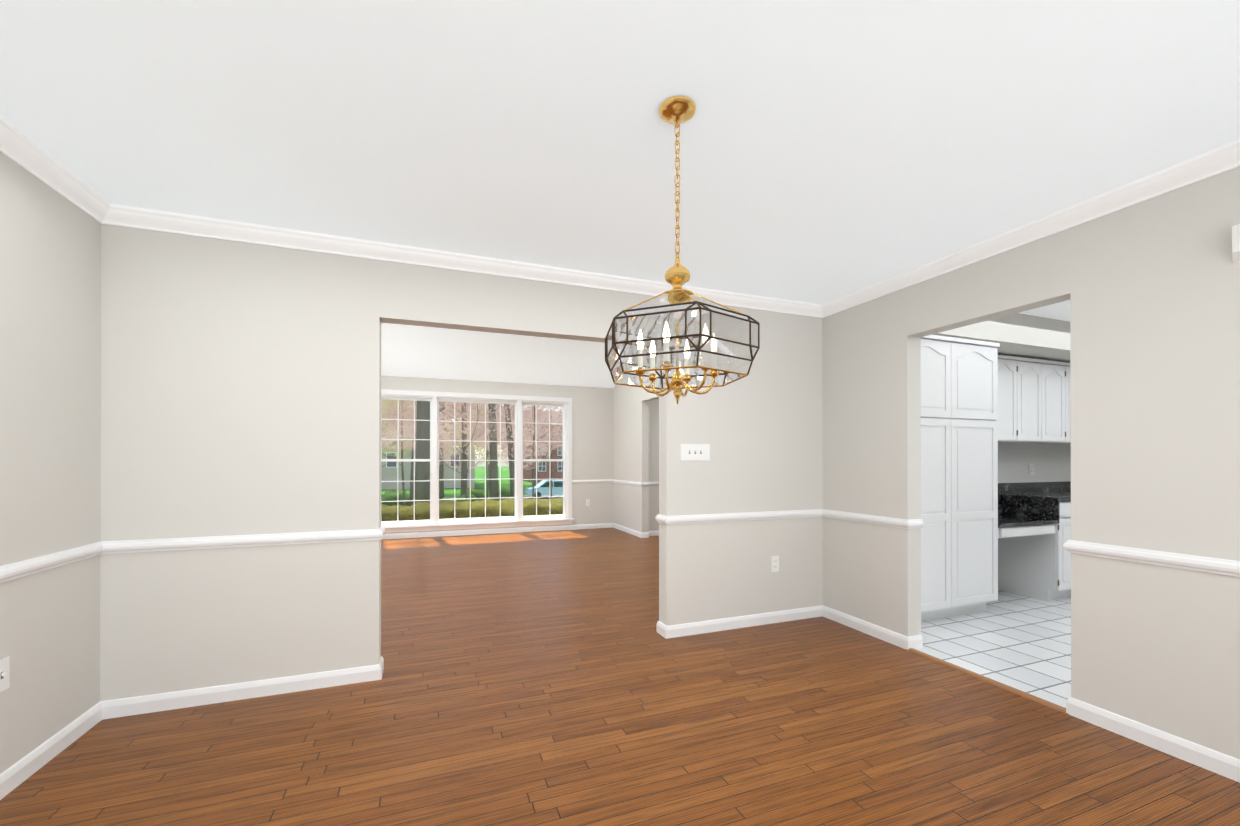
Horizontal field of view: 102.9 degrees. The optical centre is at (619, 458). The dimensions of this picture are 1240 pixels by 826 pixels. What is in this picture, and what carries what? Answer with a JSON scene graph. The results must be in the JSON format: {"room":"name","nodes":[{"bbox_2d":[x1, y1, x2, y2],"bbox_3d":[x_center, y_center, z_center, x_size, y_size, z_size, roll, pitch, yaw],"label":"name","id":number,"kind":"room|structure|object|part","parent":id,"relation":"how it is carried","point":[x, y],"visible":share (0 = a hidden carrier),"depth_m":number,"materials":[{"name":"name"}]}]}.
{"room":"dining room","nodes":[
{"label":"dining room","id":0,"kind":"room"},
{"bbox_2d":[0,151,103,773],"bbox_3d":[-2.885,-1.359,3.144,0.200,5.200,9.490,0,0,-21],"label":"wall","id":1,"kind":"structure","parent":0,"point":[52,251],"depth_m":2.04,"materials":[{"name":"white paint"}]},
{"bbox_2d":[0,656,9,691],"bbox_3d":[-2.260,0.793,1.810,0.016,0.118,0.072,0,0,-21],"label":"outlet","id":2,"kind":"object","parent":1,"relation":"attached to","point":[4,662],"depth_m":1.82,"materials":[{"name":"white plastic"}]},
{"bbox_2d":[0,701,103,799],"bbox_3d":[-1.807,1.193,0.622,0.014,0.083,3.720,0,0,-21],"label":"baseboard","id":3,"kind":"structure","parent":1,"relation":"attached to","point":[18,773],"depth_m":2.02,"materials":[{"name":"white wood"}]},
{"bbox_2d":[0,541,107,582],"bbox_3d":[-1.804,0.419,0.625,0.021,0.060,3.720,0,0,-21],"label":"trim","id":4,"kind":"structure","parent":1,"relation":"attached to","point":[15,570],"depth_m":2.03,"materials":[{"name":"white wood"}]},
{"bbox_2d":[0,116,111,223],"bbox_3d":[-1.779,-1.167,0.623,0.062,0.077,3.570,0,0,-21],"label":"crown molding","id":5,"kind":"structure","parent":1,"relation":"attached to","point":[24,152],"depth_m":2.00,"materials":[{"name":"white wood"}]},
{"bbox_2d":[104,224,823,700],"bbox_3d":[-0.453,-1.359,3.203,4.364,5.200,0.120,0,0,-21],"label":"wall","id":6,"kind":"structure","parent":0,"point":[160,385],"depth_m":2.66,"materials":[{"name":"white paint"}]},
{"bbox_2d":[104,659,383,718],"bbox_3d":[-1.895,1.198,2.573,1.184,0.083,0.014,0,0,-21],"label":"baseboard","id":7,"kind":"structure","parent":6,"relation":"attached to","point":[122,707],"depth_m":2.54,"materials":[{"name":"white wood"}]},
{"bbox_2d":[108,526,384,553],"bbox_3d":[-1.890,0.424,2.573,1.191,0.060,0.021,0,0,-21],"label":"trim","id":8,"kind":"structure","parent":6,"relation":"attached to","point":[168,544],"depth_m":2.54,"materials":[{"name":"white wood"}]},
{"bbox_2d":[97,204,825,317],"bbox_3d":[-0.425,-1.161,3.115,4.374,0.077,0.062,0,0,-21],"label":"crown molding","id":9,"kind":"structure","parent":6,"relation":"attached to","point":[125,216],"depth_m":2.82,"materials":[{"name":"white wood"}]},
{"bbox_2d":[655,514,659,522],"bbox_3d":[0.908,0.427,3.795,1.395,0.060,0.021,0,0,-21],"label":"trim","id":10,"kind":"structure","parent":6,"relation":"attached to","point":[657,517],"depth_m":3.53,"materials":[{"name":"white wood"}]},
{"bbox_2d":[657,621,661,633],"bbox_3d":[0.913,1.201,3.791,1.388,0.083,0.014,0,0,-21],"label":"baseboard","id":11,"kind":"structure","parent":6,"relation":"attached to","point":[658,623],"depth_m":3.52,"materials":[{"name":"white wood"}]},
{"bbox_2d":[680,444,709,460],"bbox_3d":[0.529,-0.046,3.502,0.233,0.114,0.016,0,0,-21],"label":"light switch","id":12,"kind":"object","parent":6,"relation":"attached to","point":[694,452],"depth_m":3.50,"materials":[{"name":"white plastic"}]},
{"bbox_2d":[660,605,823,638],"bbox_3d":[0.961,1.200,3.666,1.388,0.083,0.014,0,0,-21],"label":"baseboard","id":13,"kind":"structure","parent":6,"relation":"attached to","point":[679,630],"depth_m":3.63,"materials":[{"name":"white wood"}]},
{"bbox_2d":[660,509,823,524],"bbox_3d":[0.958,0.426,3.664,1.395,0.060,0.021,0,0,-21],"label":"trim","id":14,"kind":"structure","parent":6,"relation":"attached to","point":[747,516],"depth_m":3.63,"materials":[{"name":"white wood"}]},
{"bbox_2d":[771,556,778,571],"bbox_3d":[1.178,0.798,3.753,0.072,0.118,0.008,0,0,-21],"label":"outlet","id":15,"kind":"object","parent":6,"relation":"attached to","point":[774,559],"depth_m":3.75,"materials":[{"name":"white plastic"}]},
{"bbox_2d":[381,375,612,533],"bbox_3d":[-0.483,-1.346,9.038,8.500,5.200,0.200,0,0,-21],"label":"wall","id":16,"kind":"structure","parent":0,"point":[592,407],"depth_m":8.85,"materials":[{"name":"white paint"}]},
{"bbox_2d":[381,389,573,532],"bbox_3d":[-2.370,0.035,8.258,3.250,2.235,0.220,0,0,-21],"label":"window","id":17,"kind":"structure","parent":16,"relation":"in","point":[478,519],"depth_m":8.27,"materials":[{"name":"white wood"}]},
{"bbox_2d":[381,523,611,538],"bbox_3d":[-2.252,1.211,8.240,4.570,0.083,0.014,0,0,-21],"label":"baseboard","id":18,"kind":"structure","parent":16,"relation":"attached to","point":[601,525],"depth_m":8.28,"materials":[{"name":"white wood"}]},
{"bbox_2d":[572,479,611,482],"bbox_3d":[-0.502,0.405,8.909,0.745,0.060,0.021,0,0,-21],"label":"trim","id":19,"kind":"structure","parent":16,"relation":"attached to","point":[604,480],"depth_m":8.91,"materials":[{"name":"white wood"}]},
{"bbox_2d":[381,323,637,387],"bbox_3d":[0.080,-2.474,6.311,7.600,2.345,5.300,0,0,-21],"label":"ceiling","id":20,"kind":"structure","parent":0,"point":[425,352],"depth_m":7.66,"materials":[{"name":"white paint"}]},
{"bbox_2d":[0,528,1239,825],"bbox_3d":[1.084,1.304,4.658,8.700,0.120,9.490,0,0,-21],"label":"floor","id":21,"kind":"structure","parent":0,"point":[542,678],"depth_m":2.20,"materials":[{"name":"brown wood"}]},
{"bbox_2d":[906,648,1068,714],"bbox_3d":[2.038,1.234,2.812,0.046,0.011,0.880,0,0,-21],"label":"threshold","id":22,"kind":"object","parent":21,"relation":"on","point":[1006,687],"visible":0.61,"depth_m":2.73,"materials":[{"name":"brown wood"}]},
{"bbox_2d":[0,0,1239,304],"bbox_3d":[0.234,-1.274,1.394,4.374,0.140,3.750,0,0,-21],"label":"ceiling","id":23,"kind":"structure","parent":0,"point":[830,150],"depth_m":1.74,"materials":[{"name":"white paint"}]},
{"bbox_2d":[605,95,759,403],"bbox_3d":[0.197,-0.695,1.694,0.524,1.016,0.531,0,0,-21],"label":"brass chandelier","id":24,"kind":"object","parent":23,"relation":"hanging from","point":[728,343],"visible":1,"depth_m":1.57,"materials":[{"name":"gold metal"}]},
{"bbox_3d":[0.197,-0.416,1.693,0.518,0.287,0.525,0,0,-21],"label":"lamp shade","id":25,"kind":"part","parent":24,"relation":"part of","materials":[{"name":"clear glass"}]},
{"bbox_2d":[613,348,658,532],"bbox_3d":[0.860,-1.351,6.677,0.120,5.200,5.130,0,0,-21],"label":"wall","id":26,"kind":"structure","parent":0,"point":[615,432],"depth_m":8.10,"materials":[{"name":"white paint"}]},
{"bbox_2d":[612,523,643,537],"bbox_3d":[0.123,1.211,8.437,0.034,0.083,1.304,0,0,-21],"label":"baseboard","id":27,"kind":"structure","parent":26,"relation":"attached to","point":[639,534],"depth_m":8.33,"materials":[{"name":"white wood"}]},
{"bbox_2d":[612,479,643,485],"bbox_3d":[0.117,0.403,8.444,0.041,0.060,1.331,0,0,-21],"label":"trim","id":28,"kind":"structure","parent":26,"relation":"attached to","point":[613,480],"depth_m":8.32,"materials":[{"name":"white wood"}]},
{"bbox_2d":[644,530,658,537],"bbox_3d":[1.757,1.212,8.522,2.880,0.083,0.014,0,0,-21],"label":"baseboard","id":29,"kind":"structure","parent":26,"relation":"attached to","point":[651,533],"depth_m":8.04,"materials":[{"name":"white wood"}]},
{"bbox_2d":[644,482,658,485],"bbox_3d":[1.759,0.404,8.520,2.880,0.060,0.021,0,0,-21],"label":"trim","id":30,"kind":"structure","parent":26,"relation":"attached to","point":[645,483],"depth_m":8.03,"materials":[{"name":"white wood"}]},
{"bbox_2d":[916,590,1070,707],"bbox_3d":[4.254,1.300,2.943,4.246,0.120,4.020,0,0,-21],"label":"floor","id":31,"kind":"structure","parent":0,"point":[1020,642],"depth_m":3.34,"materials":[{"name":"white tile"}]},
{"bbox_2d":[921,335,999,620],"bbox_3d":[2.353,0.159,4.028,1.223,2.168,0.632,0,0,-21],"label":"pantry cabinet","id":32,"kind":"object","parent":31,"relation":"on","point":[959,475],"visible":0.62,"depth_m":3.81,"materials":[{"name":"white wood"}]},
{"bbox_2d":[998,497,1070,601],"bbox_3d":[3.876,0.806,4.616,0.484,0.875,0.622,0,0,-21],"label":"base cabinet","id":33,"kind":"object","parent":31,"relation":"on","point":[1034,535],"depth_m":4.36,"materials":[{"name":"wood"}]},
{"bbox_2d":[998,489,1070,500],"bbox_3d":[4.450,0.352,4.833,1.733,0.035,0.628,0,0,-21],"label":"countertop","id":34,"kind":"structure","parent":33,"relation":"on","point":[1047,494],"depth_m":4.64,"materials":[{"name":"black stone"}]},
{"bbox_2d":[932,313,1070,482],"bbox_3d":[3.681,-0.131,4.611,4.126,2.750,0.740,0,0,-21],"label":"wall","id":35,"kind":"structure","parent":0,"point":[1027,336],"depth_m":4.08,"materials":[{"name":"white paint"}]},
{"bbox_2d":[995,355,998,442],"bbox_3d":[3.063,-0.540,4.460,0.405,0.768,0.338,0,0,-21],"label":"upper cabinet","id":36,"kind":"object","parent":35,"relation":"attached to","point":[998,355],"depth_m":4.40,"materials":[{"name":"white wood"}]},
{"bbox_2d":[999,355,1022,442],"bbox_3d":[3.374,-0.540,4.579,0.453,0.768,0.338,0,0,-21],"label":"upper cabinet","id":37,"kind":"object","parent":35,"relation":"attached to","point":[1010,367],"depth_m":4.46,"materials":[{"name":"white wood"}]},
{"bbox_2d":[1029,463,1033,474],"bbox_3d":[4.231,0.105,5.084,0.072,0.118,0.008,0,0,-21],"label":"outlet","id":38,"kind":"object","parent":35,"relation":"attached to","point":[1031,465],"depth_m":5.08,"materials":[{"name":"white plastic"}]},
{"bbox_2d":[998,481,1070,492],"bbox_3d":[4.346,0.288,5.119,1.722,0.094,0.020,0,0,-21],"label":"backsplash","id":39,"kind":"structure","parent":35,"relation":"attached to","point":[1024,487],"depth_m":5.04,"materials":[{"name":"black stone"}]},
{"bbox_2d":[1023,357,1046,442],"bbox_3d":[3.707,-0.540,4.706,0.453,0.768,0.338,0,0,-21],"label":"upper cabinet","id":40,"kind":"object","parent":35,"relation":"attached to","point":[1034,401],"depth_m":4.58,"materials":[{"name":"white wood"}]},
{"bbox_2d":[1011,360,1070,443],"bbox_3d":[4.041,-0.539,4.834,0.453,0.768,0.338,0,0,-21],"label":"upper cabinet","id":41,"kind":"object","parent":35,"relation":"attached to","point":[1058,373],"depth_m":4.71,"materials":[{"name":"white wood"}]},
{"bbox_2d":[1043,443,1070,444],"bbox_3d":[4.374,-0.539,4.962,0.453,0.768,0.338,0,0,-21],"label":"upper cabinet","id":42,"kind":"object","parent":35,"relation":"attached to","point":[1043,443],"depth_m":4.97,"materials":[{"name":"white wood"}]},
{"bbox_2d":[824,166,1239,758],"bbox_3d":[2.333,-1.362,2.197,0.120,5.200,3.690,0,0,-21],"label":"wall","id":43,"kind":"structure","parent":0,"point":[1151,286],"depth_m":2.23,"materials":[{"name":"white paint"}]},
{"bbox_2d":[824,606,915,649],"bbox_3d":[1.742,1.200,3.548,0.014,0.083,0.734,0,0,-21],"label":"baseboard","id":44,"kind":"structure","parent":43,"relation":"attached to","point":[892,637],"depth_m":3.47,"materials":[{"name":"white wood"}]},
{"bbox_2d":[824,509,915,528],"bbox_3d":[1.739,0.426,3.545,0.021,0.060,0.741,0,0,-21],"label":"trim","id":45,"kind":"structure","parent":43,"relation":"attached to","point":[871,519],"depth_m":3.46,"materials":[{"name":"white wood"}]},
{"bbox_2d":[820,139,1239,315],"bbox_3d":[2.248,-1.163,2.164,0.062,0.077,3.570,0,0,-21],"label":"crown molding","id":46,"kind":"structure","parent":43,"relation":"attached to","point":[1224,158],"depth_m":2.39,"materials":[{"name":"white wood"}]},
{"bbox_2d":[1063,540,1239,576],"bbox_3d":[2.549,0.421,1.430,0.021,0.060,2.111,0,0,-21],"label":"trim","id":47,"kind":"structure","parent":43,"relation":"attached to","point":[1176,560],"depth_m":2.10,"materials":[{"name":"white wood"}]},
{"bbox_2d":[1066,697,1239,782],"bbox_3d":[2.554,1.195,1.427,0.014,0.083,2.104,0,0,-21],"label":"baseboard","id":48,"kind":"structure","parent":43,"relation":"attached to","point":[1217,762],"depth_m":2.10,"materials":[{"name":"white wood"}]},
{"bbox_2d":[1232,224,1239,263],"bbox_3d":[2.379,-0.828,1.834,0.052,0.140,0.160,0,0,-21],"label":"detector","id":49,"kind":"object","parent":43,"relation":"attached to","point":[1235,243],"visible":1,"depth_m":1.88,"materials":[{"name":"white plastic"}]},
{"bbox_2d":[1019,300,1069,321],"bbox_3d":[4.232,-1.270,3.005,4.006,0.140,3.900,0,0,-21],"label":"ceiling","id":50,"kind":"structure","parent":0,"point":[1059,311],"depth_m":4.02,"materials":[{"name":"white paint"}]},
{"label":"outside","id":51,"kind":"structure","parent":0,"visible":0},
{"bbox_2d":[381,466,559,496],"bbox_3d":[-56.937,3.046,144.594,400.000,2.050,295.380,0,0,-21],"label":"ground","id":52,"kind":"structure","parent":51,"point":[479,484],"depth_m":78.81,"materials":[{"name":"green plant"}]},
{"bbox_2d":[381,399,413,467],"bbox_3d":[-17.362,-1.175,35.051,5.919,9.889,5.852,0,0,-21],"label":"tree","id":53,"kind":"object","parent":52,"relation":"on","point":[385,403],"depth_m":36.21,"materials":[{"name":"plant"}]},
{"bbox_2d":[407,400,416,505],"bbox_3d":[-13.911,-8.649,33.968,10.769,24.532,10.696,0,0,-21],"label":"tree","id":54,"kind":"object","parent":52,"relation":"on","point":[411,493],"depth_m":33.26,"materials":[{"name":"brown plant"}]},
{"bbox_2d":[382,399,452,505],"bbox_3d":[-12.329,-1.204,27.120,6.192,8.984,5.486,0,0,-21],"label":"tree","id":55,"kind":"object","parent":52,"relation":"on","point":[395,416],"depth_m":26.89,"materials":[{"name":"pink plant"}]},
{"bbox_2d":[415,401,429,502],"bbox_3d":[-6.860,-11.107,15.599,12.131,27.457,14.050,0,0,-21],"label":"tree","id":56,"kind":"object","parent":52,"relation":"on","point":[423,430],"depth_m":17.21,"materials":[{"name":"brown plant"}]},
{"bbox_2d":[381,423,474,489],"bbox_3d":[-28.799,-0.657,68.310,17.000,9.100,11.000,0,0,-21],"label":"house","id":57,"kind":"structure","parent":52,"relation":"on","point":[388,468],"depth_m":63.52,"materials":[{"name":"beige"}]},
{"bbox_2d":[440,402,444,498],"bbox_3d":[-13.246,-7.139,37.981,14.073,21.829,13.403,0,0,-21],"label":"tree","id":58,"kind":"object","parent":52,"relation":"on","point":[442,481],"depth_m":36.54,"materials":[{"name":"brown plant"}]},
{"bbox_2d":[390,401,496,488],"bbox_3d":[-20.207,-8.040,54.890,14.296,24.428,12.417,0,0,-21],"label":"tree","id":59,"kind":"object","parent":52,"relation":"on","point":[439,421],"depth_m":54.83,"materials":[{"name":"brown plant"}]},
{"bbox_2d":[381,487,509,505],"bbox_3d":[-6.598,2.954,33.783,23.003,2.302,19.939,0,0,-21],"label":"shrubs","id":60,"kind":"object","parent":52,"relation":"on","point":[388,495],"depth_m":29.89,"materials":[{"name":"green plant"}]},
{"bbox_2d":[460,403,466,495],"bbox_3d":[-9.592,-10.432,32.514,13.010,27.792,19.701,0,0,-21],"label":"tree","id":61,"kind":"object","parent":52,"relation":"on","point":[462,492],"depth_m":31.72,"materials":[{"name":"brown plant"}]},
{"bbox_2d":[412,402,514,500],"bbox_3d":[-6.834,-0.646,21.017,4.424,6.941,5.118,0,0,-21],"label":"tree","id":62,"kind":"object","parent":52,"relation":"on","point":[450,431],"depth_m":20.97,"materials":[{"name":"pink plant"}]},
{"bbox_2d":[381,498,562,521],"bbox_3d":[-2.475,1.378,9.339,8.099,1.255,1.200,0,0,-21],"label":"hedge","id":63,"kind":"object","parent":52,"relation":"on","point":[477,509],"depth_m":8.88,"materials":[{"name":"green plant"}]},
{"bbox_2d":[439,402,507,470],"bbox_3d":[-12.256,-0.699,39.123,6.914,9.211,6.245,0,0,-21],"label":"tree","id":64,"kind":"object","parent":52,"relation":"on","point":[469,437],"depth_m":38.84,"materials":[{"name":"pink plant"}]},
{"bbox_2d":[439,403,529,497],"bbox_3d":[-9.552,-0.806,35.186,6.290,8.853,5.985,0,0,-21],"label":"tree","id":65,"kind":"object","parent":52,"relation":"on","point":[479,432],"depth_m":35.08,"materials":[{"name":"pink plant"}]},
{"bbox_2d":[411,406,558,472],"bbox_3d":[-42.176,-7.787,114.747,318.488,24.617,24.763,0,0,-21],"label":"tree","id":66,"kind":"object","parent":52,"relation":"on","point":[499,457],"depth_m":121.97,"materials":[{"name":"plant"}]},
{"bbox_2d":[488,404,498,500],"bbox_3d":[-6.147,-10.698,27.044,12.906,27.486,17.732,0,0,-21],"label":"tree","id":67,"kind":"object","parent":52,"relation":"on","point":[493,485],"depth_m":25.07,"materials":[{"name":"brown plant"}]},
{"bbox_2d":[449,402,544,490],"bbox_3d":[-16.472,-7.563,58.307,16.765,23.482,14.998,0,0,-21],"label":"tree","id":68,"kind":"object","parent":52,"relation":"on","point":[488,450],"depth_m":59.29,"materials":[{"name":"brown plant"}]},
{"bbox_2d":[444,494,562,500],"bbox_3d":[-18.479,3.856,44.143,400.000,0.160,7.500,0,0,-21],"label":"road","id":69,"kind":"structure","parent":52,"relation":"on","point":[548,497],"depth_m":48.53,"materials":[{"name":"grey asphalt"}]},
{"bbox_2d":[525,480,562,496],"bbox_3d":[-6.672,2.918,47.985,4.800,1.715,1.870,0,0,-21],"label":"car","id":70,"kind":"object","parent":69,"relation":"on","point":[544,487],"depth_m":47.00,"materials":[{"name":"blue paint"}]},
{"bbox_2d":[504,404,514,496],"bbox_3d":[-9.778,-11.355,29.156,11.082,29.247,17.176,0,0,-21],"label":"tree","id":71,"kind":"object","parent":52,"relation":"on","point":[512,477],"depth_m":29.11,"materials":[{"name":"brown plant"}]},
{"bbox_2d":[481,404,562,498],"bbox_3d":[-5.845,-1.171,30.804,5.368,8.925,4.460,0,0,-21],"label":"tree","id":72,"kind":"object","parent":52,"relation":"on","point":[532,436],"depth_m":29.98,"materials":[{"name":"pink plant"}]},
{"bbox_2d":[496,404,562,486],"bbox_3d":[-11.300,-6.849,63.321,15.250,22.102,15.354,0,0,-21],"label":"tree","id":73,"kind":"object","parent":52,"relation":"on","point":[532,440],"depth_m":63.37,"materials":[{"name":"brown plant"}]},
{"bbox_2d":[523,410,562,481],"bbox_3d":[-1.942,-2.396,94.658,34.000,12.700,13.000,0,0,-21],"label":"brick building","id":74,"kind":"structure","parent":52,"relation":"on","point":[544,466],"depth_m":84.55,"materials":[{"name":"red"}]},
{"bbox_2d":[523,405,562,497],"bbox_3d":[-5.136,-1.031,39.560,5.963,9.618,5.987,0,0,-21],"label":"tree","id":75,"kind":"object","parent":52,"relation":"on","point":[555,431],"depth_m":39.38,"materials":[{"name":"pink plant"}]}
]}

